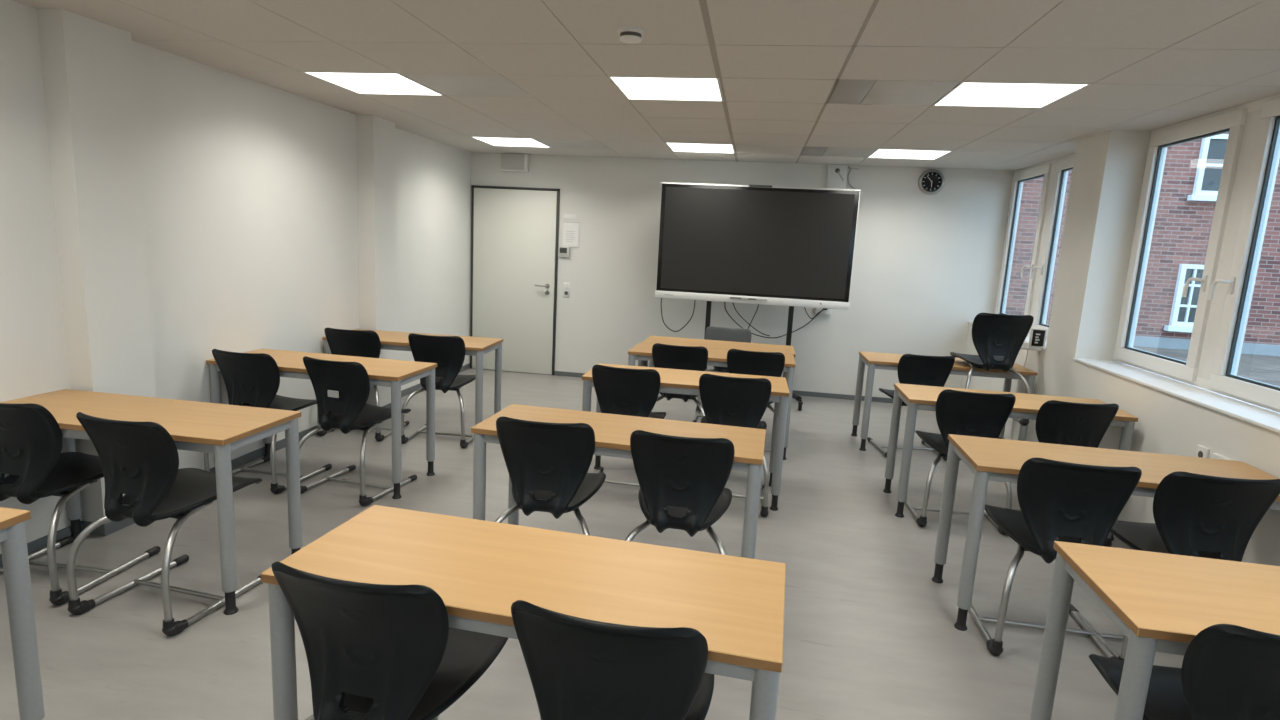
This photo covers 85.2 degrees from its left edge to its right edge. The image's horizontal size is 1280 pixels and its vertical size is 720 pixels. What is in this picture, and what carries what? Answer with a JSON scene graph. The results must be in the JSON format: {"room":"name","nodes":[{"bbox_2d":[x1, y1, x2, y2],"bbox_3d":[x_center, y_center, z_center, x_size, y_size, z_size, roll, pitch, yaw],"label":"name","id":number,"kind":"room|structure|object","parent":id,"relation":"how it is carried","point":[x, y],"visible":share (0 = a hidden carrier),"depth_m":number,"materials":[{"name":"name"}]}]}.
{"room":"classroom","nodes":[
{"label":"classroom","id":0,"kind":"room"},
{"bbox_2d":[0,0,470,553],"bbox_3d":[-2.902,-0.441,3.066,0.488,2.750,10.377,4,10,9],"label":"wall","id":1,"kind":"structure","parent":0,"point":[160,210],"depth_m":4.03,"materials":[{"name":"white paint"}]},
{"bbox_2d":[0,363,469,566],"bbox_3d":[-2.798,0.896,3.266,0.162,0.062,10.377,4,10,9],"label":"baseboard","id":2,"kind":"structure","parent":1,"relation":"attached to","point":[110,527],"depth_m":3.62,"materials":[{"name":"grey plastic"}]},
{"bbox_2d":[0,368,1183,719],"bbox_3d":[-0.155,1.191,2.877,6.209,0.120,10.777,4,10,9],"label":"floor","id":3,"kind":"structure","parent":0,"point":[869,634],"depth_m":3.24,"materials":[{"name":"grey"}]},
{"bbox_2d":[0,507,44,719],"bbox_3d":[-2.443,0.794,1.922,1.280,0.752,0.500,4,10,9],"label":"school desk","id":4,"kind":"object","parent":3,"relation":"on","point":[13,541],"visible":1,"depth_m":2.01,"materials":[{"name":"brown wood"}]},
{"bbox_2d":[0,403,160,604],"bbox_3d":[-2.581,0.540,3.103,0.519,0.849,0.601,4,10,7],"label":"chair","id":5,"kind":"object","parent":3,"relation":"on","point":[31,441],"visible":0.84,"depth_m":2.88,"materials":[{"name":"black plastic"}]},
{"bbox_2d":[0,389,301,614],"bbox_3d":[-2.243,0.597,3.131,1.270,0.752,0.486,4,10,9],"label":"school desk","id":6,"kind":"object","parent":3,"relation":"on","point":[218,429],"visible":0.77,"depth_m":3.04,"materials":[{"name":"brown wood"}]},
{"bbox_2d":[67,412,261,635],"bbox_3d":[-1.963,0.598,2.953,0.519,0.849,0.601,5,10,14],"label":"chair","id":7,"kind":"object","parent":3,"relation":"on","point":[139,460],"visible":0.94,"depth_m":2.74,"materials":[{"name":"black plastic"}]},
{"bbox_2d":[204,349,331,493],"bbox_3d":[-2.334,0.328,4.413,0.519,0.849,0.601,5,10,12],"label":"chair","id":8,"kind":"object","parent":3,"relation":"on","point":[250,379],"visible":0.73,"depth_m":4.18,"materials":[{"name":"black plastic"}]},
{"bbox_2d":[206,349,436,498],"bbox_3d":[-2.007,0.381,4.465,1.270,0.752,0.500,5,10,9],"label":"school desk","id":9,"kind":"object","parent":3,"relation":"on","point":[394,374],"visible":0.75,"depth_m":4.31,"materials":[{"name":"brown wood"}]},
{"bbox_2d":[299,356,416,505],"bbox_3d":[-1.737,0.377,4.310,0.519,0.849,0.601,6,10,16],"label":"chair","id":10,"kind":"object","parent":3,"relation":"on","point":[341,389],"visible":0.95,"depth_m":4.08,"materials":[{"name":"black plastic"}]},
{"bbox_2d":[317,327,409,440],"bbox_3d":[-2.175,0.146,5.527,0.519,0.849,0.601,4,10,6],"label":"chair","id":11,"kind":"object","parent":3,"relation":"on","point":[359,343],"visible":0.36,"depth_m":5.28,"materials":[{"name":"black plastic"}]},
{"bbox_2d":[272,561,507,719],"bbox_3d":[-0.623,0.855,1.852,0.519,0.849,0.601,5,10,12],"label":"chair","id":12,"kind":"object","parent":3,"relation":"on","point":[373,651],"visible":0.94,"depth_m":1.62,"materials":[{"name":"black plastic"}]},
{"bbox_2d":[322,329,502,431],"bbox_3d":[-1.805,0.194,5.617,1.270,0.752,0.530,4,10,6],"label":"school desk","id":13,"kind":"object","parent":3,"relation":"on","point":[389,340],"visible":0.3,"depth_m":5.39,"materials":[{"name":"brown wood"}]},
{"bbox_2d":[401,333,475,447],"bbox_3d":[-1.518,0.192,5.456,0.519,0.849,0.601,4,10,5],"label":"chair","id":14,"kind":"object","parent":3,"relation":"on","point":[448,352],"visible":0.81,"depth_m":5.22,"materials":[{"name":"black plastic"}]},
{"bbox_2d":[261,505,785,719],"bbox_3d":[-0.286,0.912,1.879,1.265,0.752,0.478,5,10,12],"label":"school desk","id":15,"kind":"object","parent":3,"relation":"on","point":[478,569],"visible":0.64,"depth_m":1.76,"materials":[{"name":"brown wood"}]},
{"bbox_2d":[495,416,605,535],"bbox_3d":[-0.399,0.630,3.233,0.519,0.849,0.601,4,10,7],"label":"chair","id":16,"kind":"object","parent":3,"relation":"on","point":[548,464],"visible":0.89,"depth_m":3.00,"materials":[{"name":"black plastic"}]},
{"bbox_2d":[511,600,713,719],"bbox_3d":[-0.046,0.904,1.738,0.519,0.849,0.601,5,10,12],"label":"chair","id":17,"kind":"object","parent":3,"relation":"on","point":[578,668],"visible":0.98,"depth_m":1.50,"materials":[{"name":"black plastic"}]},
{"bbox_2d":[471,404,765,558],"bbox_3d":[-0.094,0.685,3.264,1.280,0.752,0.488,5,10,11],"label":"school desk","id":18,"kind":"object","parent":3,"relation":"on","point":[613,432],"visible":0.43,"depth_m":3.15,"materials":[{"name":"brown wood"}]},
{"bbox_2d":[592,365,665,486],"bbox_3d":[-0.067,0.422,4.546,0.519,0.849,0.601,5,10,11],"label":"chair","id":19,"kind":"object","parent":3,"relation":"on","point":[620,391],"visible":0.52,"depth_m":4.31,"materials":[{"name":"black plastic"}]},
{"bbox_2d":[624,430,734,554],"bbox_3d":[0.189,0.679,3.121,0.519,0.849,0.601,5,10,10],"label":"chair","id":20,"kind":"object","parent":3,"relation":"on","point":[682,481],"visible":0.9,"depth_m":2.89,"materials":[{"name":"black plastic"}]},
{"bbox_2d":[652,343,707,416],"bbox_3d":[0.319,0.265,5.581,0.519,0.849,0.601,4,10,9],"label":"chair","id":21,"kind":"object","parent":3,"relation":"on","point":[695,358],"visible":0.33,"depth_m":5.33,"materials":[{"name":"black plastic"}]},
{"bbox_2d":[582,363,789,510],"bbox_3d":[0.286,0.479,4.579,1.280,0.752,0.500,4,10,8],"label":"school desk","id":22,"kind":"object","parent":3,"relation":"on","point":[676,381],"visible":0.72,"depth_m":4.36,"materials":[{"name":"brown wood"}]},
{"bbox_2d":[628,343,795,459],"bbox_3d":[0.561,0.312,5.635,1.285,0.752,0.500,5,10,10],"label":"school desk","id":23,"kind":"object","parent":3,"relation":"on","point":[642,352],"visible":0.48,"depth_m":5.40,"materials":[{"name":"brown wood"}]},
{"bbox_2d":[642,336,795,372],"bbox_3d":[0.669,0.234,6.124,1.285,0.752,0.500,5,10,9],"label":"school desk","id":24,"kind":"object","parent":3,"relation":"on","point":[717,344],"visible":0.2,"depth_m":6.05,"materials":[{"name":"brown wood"}]},
{"bbox_2d":[692,326,751,421],"bbox_3d":[0.774,0.150,6.384,0.519,0.849,0.601,4,10,9],"label":"chair","id":25,"kind":"object","parent":3,"relation":"on","point":[711,333],"visible":0.27,"depth_m":6.54,"materials":[{"name":"grey plastic"}]},
{"bbox_2d":[699,374,771,516],"bbox_3d":[0.587,0.475,4.436,0.519,0.849,0.601,5,10,10],"label":"chair","id":26,"kind":"object","parent":3,"relation":"on","point":[729,401],"visible":0.66,"depth_m":4.20,"materials":[{"name":"black plastic"}]},
{"bbox_2d":[704,301,802,410],"bbox_3d":[1.131,-0.425,7.238,1.194,1.720,0.670,4,10,9],"label":"stand","id":27,"kind":"object","parent":3,"relation":"on","point":[798,398],"visible":0.16,"depth_m":7.20,"materials":[{"name":"black metal"}]},
{"bbox_2d":[655,182,860,309],"bbox_3d":[1.156,-1.161,7.038,1.958,1.177,0.128,4,10,9],"label":"display","id":28,"kind":"object","parent":27,"relation":"attached to","point":[751,244],"visible":1,"depth_m":7.00,"materials":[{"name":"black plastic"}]},
{"bbox_2d":[661,298,695,331],"bbox_3d":[0.398,-0.489,7.375,0.372,0.396,0.063,4,10,9],"label":"cable","id":29,"kind":"object","parent":28,"relation":"hanging from","point":[661,298],"visible":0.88,"depth_m":7.39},
{"bbox_2d":[729,297,766,300],"bbox_3d":[1.100,-0.623,7.079,0.380,0.022,0.012,4,10,9],"label":"tray","id":30,"kind":"object","parent":28,"relation":"on","point":[730,298],"depth_m":7.08,"materials":[{"name":"grey plastic"}]},
{"bbox_2d":[732,302,769,335],"bbox_3d":[1.154,-0.445,7.282,0.434,0.377,0.032,3,10,-2],"label":"cable","id":31,"kind":"object","parent":28,"relation":"hanging from","point":[732,302],"visible":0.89,"depth_m":7.30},
{"bbox_2d":[724,302,822,337],"bbox_3d":[1.415,-0.435,7.410,1.126,0.412,0.044,1,10,-12],"label":"cable","id":32,"kind":"object","parent":28,"relation":"hanging from","point":[724,302],"visible":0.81,"depth_m":7.41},
{"bbox_2d":[727,349,784,451],"bbox_3d":[0.891,0.310,5.488,0.519,0.849,0.601,5,10,11],"label":"chair","id":33,"kind":"object","parent":3,"relation":"on","point":[772,364],"visible":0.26,"depth_m":5.23,"materials":[{"name":"black plastic"}]},
{"bbox_2d":[867,354,954,460],"bbox_3d":[2.235,0.338,5.729,0.519,0.849,0.601,3,10,0],"label":"chair","id":34,"kind":"object","parent":3,"relation":"on","point":[913,369],"visible":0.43,"depth_m":5.49,"materials":[{"name":"black plastic"}]},
{"bbox_2d":[851,351,1037,450],"bbox_3d":[2.482,0.381,5.811,1.270,0.752,0.510,4,10,8],"label":"school desk","id":35,"kind":"object","parent":3,"relation":"on","point":[873,360],"visible":0.7,"depth_m":5.64,"materials":[{"name":"brown wood"}]},
{"bbox_2d":[950,313,1033,425],"bbox_3d":[2.746,0.032,5.530,0.519,0.849,0.601,4,10,4],"label":"chair","id":36,"kind":"object","parent":35,"relation":"hanging from","point":[998,339],"visible":0.92,"depth_m":5.30,"materials":[{"name":"black plastic"}]},
{"bbox_2d":[904,389,1015,534],"bbox_3d":[1.978,0.562,4.343,0.519,0.849,0.601,4,10,7],"label":"chair","id":37,"kind":"object","parent":3,"relation":"on","point":[964,413],"visible":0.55,"depth_m":4.12,"materials":[{"name":"black plastic"}]},
{"bbox_2d":[883,383,1137,540],"bbox_3d":[2.259,0.613,4.392,1.255,0.752,0.500,5,10,9],"label":"school desk","id":38,"kind":"object","parent":3,"relation":"on","point":[916,397],"visible":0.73,"depth_m":4.29,"materials":[{"name":"brown wood"}]},
{"bbox_2d":[969,457,1141,659],"bbox_3d":[1.760,0.778,3.018,0.519,0.849,0.601,5,10,10],"label":"chair","id":39,"kind":"object","parent":3,"relation":"on","point":[1058,500],"visible":0.8,"depth_m":2.80,"materials":[{"name":"black plastic"}]},
{"bbox_2d":[1035,400,1118,546],"bbox_3d":[2.466,0.612,4.201,0.519,0.849,0.601,3,10,1],"label":"chair","id":40,"kind":"object","parent":3,"relation":"on","point":[1057,422],"visible":0.34,"depth_m":3.96,"materials":[{"name":"black plastic"}]},
{"bbox_2d":[932,434,1279,630],"bbox_3d":[2.064,0.822,3.113,1.270,0.752,0.505,5,10,10],"label":"school desk","id":41,"kind":"object","parent":3,"relation":"on","point":[989,459],"visible":0.61,"depth_m":3.07,"materials":[{"name":"brown wood"}]},
{"bbox_2d":[1030,541,1279,719],"bbox_3d":[1.853,1.023,1.877,1.280,0.752,0.510,5,10,10],"label":"school desk","id":42,"kind":"object","parent":3,"relation":"on","point":[1160,602],"visible":1,"depth_m":1.89,"materials":[{"name":"brown wood"}]},
{"bbox_2d":[1071,471,1279,657],"bbox_3d":[2.242,0.815,2.945,0.519,0.849,0.601,4,10,6],"label":"chair","id":43,"kind":"object","parent":3,"relation":"on","point":[1196,515],"visible":0.6,"depth_m":2.72,"materials":[{"name":"black plastic"}]},
{"bbox_2d":[1089,624,1279,719],"bbox_3d":[1.484,0.972,1.802,0.519,0.849,0.601,4,10,9],"label":"chair","id":44,"kind":"object","parent":3,"relation":"on","point":[1228,671],"visible":0.84,"depth_m":1.59,"materials":[{"name":"black plastic"}]},
{"bbox_2d":[12,0,1279,170],"bbox_3d":[0.021,-1.333,2.437,6.104,0.030,10.577,4,10,9],"label":"ceiling","id":45,"kind":"structure","parent":0,"point":[1150,65],"depth_m":3.39,"materials":[{"name":"tile"}]},
{"bbox_2d":[301,71,443,95],"bbox_3d":[-1.659,-1.742,4.395,0.614,0.008,0.622,4,10,9],"label":"recessed light","id":46,"kind":"object","parent":45,"relation":"in","point":[379,83],"visible":1,"depth_m":4.36,"materials":[{"name":"white plastic"}]},
{"bbox_2d":[400,73,532,96],"bbox_3d":[-1.047,-1.696,4.301,0.614,0.006,0.622,4,10,9],"label":"panel","id":47,"kind":"object","parent":45,"relation":"attached to","point":[493,85],"visible":1,"depth_m":4.26,"materials":[{"name":"grey metal"}]},
{"bbox_2d":[470,136,551,147],"bbox_3d":[-1.254,-2.140,6.842,0.614,0.008,0.622,4,10,9],"label":"recessed light","id":48,"kind":"object","parent":45,"relation":"in","point":[495,141],"visible":0.86,"depth_m":6.82,"materials":[{"name":"white plastic"}]},
{"bbox_2d":[534,138,609,148],"bbox_3d":[-0.642,-2.094,6.748,0.614,0.006,0.622,4,10,9],"label":"panel","id":49,"kind":"object","parent":45,"relation":"attached to","point":[554,143],"visible":0.91,"depth_m":6.73,"materials":[{"name":"grey metal"}]},
{"bbox_2d":[617,26,643,42],"bbox_3d":[-0.040,-1.393,2.993,0.116,0.047,0.116,4,10,9],"label":"smoke detector","id":50,"kind":"object","parent":45,"relation":"attached to","point":[628,34],"visible":1,"depth_m":2.96,"materials":[{"name":"white plastic"}]},
{"bbox_2d":[608,76,723,101],"bbox_3d":[0.175,-1.600,4.115,0.614,0.008,0.622,4,10,9],"label":"recessed light","id":51,"kind":"object","parent":45,"relation":"in","point":[632,87],"visible":0.97,"depth_m":4.08,"materials":[{"name":"white plastic"}]},
{"bbox_2d":[665,142,734,153],"bbox_3d":[0.580,-1.998,6.562,0.614,0.008,0.622,4,10,9],"label":"recessed light","id":52,"kind":"object","parent":45,"relation":"in","point":[675,147],"visible":0.9,"depth_m":6.54,"materials":[{"name":"white plastic"}]},
{"bbox_2d":[699,0,737,161],"bbox_3d":[0.204,-1.306,2.411,0.028,0.005,10.377,4,10,9],"label":"trim","id":53,"kind":"structure","parent":45,"relation":"attached to","point":[703,3],"depth_m":3.34,"materials":[{"name":"white metal"}]},
{"bbox_2d":[801,146,876,157],"bbox_3d":[1.802,-1.904,6.375,0.614,0.006,0.622,4,10,9],"label":"panel","id":54,"kind":"object","parent":45,"relation":"attached to","point":[808,151],"visible":0.93,"depth_m":6.35,"materials":[{"name":"grey metal"}]},
{"bbox_2d":[801,146,827,155],"bbox_3d":[1.596,-1.920,6.406,0.197,0.006,0.622,4,10,9],"label":"grille","id":55,"kind":"object","parent":54,"relation":"attached to","point":[808,151],"depth_m":6.40,"materials":[{"name":"grey metal"}]},
{"bbox_2d":[827,79,960,104],"bbox_3d":[1.397,-1.506,3.928,0.614,0.006,0.622,4,10,9],"label":"panel","id":56,"kind":"object","parent":45,"relation":"attached to","point":[884,92],"visible":1,"depth_m":3.89,"materials":[{"name":"grey metal"}]},
{"bbox_2d":[827,79,876,103],"bbox_3d":[1.191,-1.522,3.959,0.197,0.006,0.622,4,10,9],"label":"grille","id":57,"kind":"object","parent":56,"relation":"attached to","point":[845,91],"depth_m":3.93,"materials":[{"name":"grey metal"}]},
{"bbox_2d":[867,149,951,159],"bbox_3d":[2.413,-1.856,6.281,0.614,0.008,0.622,4,10,9],"label":"recessed light","id":58,"kind":"object","parent":45,"relation":"in","point":[878,153],"visible":0.97,"depth_m":6.26,"materials":[{"name":"white plastic"}]},
{"bbox_2d":[932,81,1091,107],"bbox_3d":[2.008,-1.457,3.834,0.614,0.008,0.622,4,10,9],"label":"recessed light","id":59,"kind":"object","parent":45,"relation":"in","point":[964,94],"visible":1,"depth_m":3.80,"materials":[{"name":"white plastic"}]},
{"bbox_2d":[469,153,1014,397],"bbox_3d":[0.770,-1.060,7.786,6.209,2.750,0.200,4,10,9],"label":"wall","id":60,"kind":"structure","parent":0,"point":[925,266],"depth_m":7.59,"materials":[{"name":"white paint"}]},
{"bbox_2d":[500,153,528,171],"bbox_3d":[-1.407,-2.212,7.808,0.310,0.186,0.095,4,10,9],"label":"wall box","id":61,"kind":"object","parent":60,"relation":"attached to","point":[509,162],"visible":1,"depth_m":7.77,"materials":[{"name":"grey plastic"}]},
{"bbox_2d":[470,185,559,374],"bbox_3d":[-1.470,-0.904,8.032,1.040,2.132,0.092,4,10,9],"label":"door","id":62,"kind":"structure","parent":60,"relation":"in","point":[515,233],"depth_m":8.04,"materials":[{"name":"white laminate"}]},
{"bbox_2d":[559,247,569,256],"bbox_3d":[-0.855,-1.225,7.910,0.120,0.113,0.031,4,10,9],"label":"thermostat","id":63,"kind":"object","parent":60,"relation":"attached to","point":[563,251],"visible":1,"depth_m":7.90,"materials":[{"name":"grey plastic"}]},
{"bbox_2d":[563,282,569,296],"bbox_3d":[-0.844,-0.806,7.984,0.084,0.164,0.016,4,10,9],"label":"light switch","id":64,"kind":"object","parent":60,"relation":"attached to","point":[566,286],"visible":1,"depth_m":7.98,"materials":[{"name":"white plastic"}]},
{"bbox_2d":[564,214,575,219],"bbox_3d":[-0.790,-1.614,7.850,0.140,0.060,0.004,4,10,9],"label":"strip","id":65,"kind":"object","parent":60,"relation":"attached to","point":[566,216],"visible":1,"depth_m":7.85,"materials":[{"name":"white paper"}]},
{"bbox_2d":[562,221,579,247],"bbox_3d":[-0.781,-1.417,7.878,0.200,0.285,0.008,4,10,9],"label":"notice sheet","id":66,"kind":"object","parent":60,"relation":"attached to","point":[570,232],"visible":1,"depth_m":7.88,"materials":[{"name":"white paper"}]},
{"bbox_2d":[554,371,892,402],"bbox_3d":[1.212,0.325,7.830,4.489,0.052,0.012,4,10,9],"label":"baseboard","id":67,"kind":"structure","parent":60,"relation":"attached to","point":[557,373],"depth_m":7.70,"materials":[{"name":"grey plastic"}]},
{"bbox_2d":[815,308,830,314],"bbox_3d":[1.983,-0.544,7.524,0.160,0.100,0.085,4,10,9],"label":"wall socket","id":68,"kind":"object","parent":60,"relation":"attached to","point":[825,310],"visible":0.56,"depth_m":7.52,"materials":[{"name":"white plastic"}]},
{"bbox_2d":[826,164,847,188],"bbox_3d":[2.061,-1.889,7.301,0.195,0.305,0.067,4,10,9],"label":"junction box","id":69,"kind":"object","parent":60,"relation":"attached to","point":[837,174],"visible":0.73,"depth_m":7.28,"materials":[{"name":"white plastic"}]},
{"bbox_2d":[847,166,855,188],"bbox_3d":[2.211,-1.903,7.282,0.104,0.238,0.026,4,10,9],"label":"cable","id":70,"kind":"object","parent":69,"relation":"attached to","point":[850,185],"visible":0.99,"depth_m":7.28,"materials":[{"name":"grey plastic"}]},
{"bbox_2d":[918,169,944,194],"bbox_3d":[2.999,-1.833,7.166,0.254,0.254,0.045,4,10,9],"label":"wall clock","id":71,"kind":"object","parent":60,"relation":"attached to","point":[931,181],"visible":1,"depth_m":7.16,"materials":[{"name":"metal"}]},
{"bbox_2d":[961,130,1279,565],"bbox_3d":[2.817,0.004,2.192,0.325,2.750,10.377,4,10,9],"label":"wall","id":72,"kind":"structure","parent":0,"point":[1109,166],"depth_m":4.74,"materials":[{"name":"white paint"}]},
{"bbox_2d":[968,321,1046,349],"bbox_3d":[3.426,-0.236,6.359,0.257,0.018,1.987,4,10,9],"label":"trim","id":73,"kind":"structure","parent":72,"relation":"attached to","point":[971,322],"depth_m":5.82,"materials":[{"name":"white laminate"}]},
{"bbox_2d":[1021,328,1046,350],"bbox_3d":[3.089,-0.170,5.527,0.236,0.173,0.090,6,10,19],"label":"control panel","id":74,"kind":"object","parent":73,"relation":"on","point":[1037,338],"visible":0.7,"depth_m":5.47,"materials":[{"name":"white plastic"}]},
{"bbox_2d":[995,153,1074,338],"bbox_3d":[3.584,-1.022,6.204,0.158,1.593,1.987,4,10,9],"label":"window","id":75,"kind":"structure","parent":72,"relation":"in","point":[1054,172],"depth_m":6.22,"materials":[{"name":"white plastic"}]},
{"bbox_2d":[1073,358,1279,433],"bbox_3d":[3.021,0.162,3.915,0.257,0.018,2.030,4,10,9],"label":"trim","id":76,"kind":"structure","parent":72,"relation":"attached to","point":[1264,418],"depth_m":3.72,"materials":[{"name":"white laminate"}]},
{"bbox_2d":[1113,93,1279,412],"bbox_3d":[3.180,-0.624,3.761,0.158,1.593,2.030,4,10,9],"label":"window","id":77,"kind":"structure","parent":72,"relation":"in","point":[1252,154],"depth_m":3.79,"materials":[{"name":"white plastic"}]},
{"bbox_2d":[1195,445,1209,457],"bbox_3d":[2.805,0.473,3.478,0.014,0.082,0.082,4,10,9],"label":"wall socket","id":78,"kind":"object","parent":72,"relation":"attached to","point":[1201,451],"visible":0.63,"depth_m":3.47,"materials":[{"name":"white plastic"}]},
{"bbox_2d":[1211,453,1229,459],"bbox_3d":[2.776,0.487,3.316,0.020,0.050,0.150,4,10,9],"label":"channel","id":79,"kind":"object","parent":72,"relation":"attached to","point":[1214,455],"visible":0.29,"depth_m":3.34,"materials":[{"name":"white plastic"}]},
{"label":"outside","id":80,"kind":"structure","parent":0,"visible":0},
{"bbox_2d":[1133,346,1279,398],"bbox_3d":[23.171,1.137,10.723,37.380,0.200,52.000,4,10,9],"label":"ground","id":81,"kind":"structure","parent":80,"point":[1262,368],"depth_m":12.80,"materials":[{"name":"grey concrete"}]},
{"bbox_2d":[1005,132,1279,355],"bbox_3d":[16.919,-4.736,15.852,22.350,10.000,6.160,4,10,9],"label":"brick building","id":82,"kind":"structure","parent":81,"relation":"on","point":[1192,171],"depth_m":14.22,"materials":[{"name":"red brick"}]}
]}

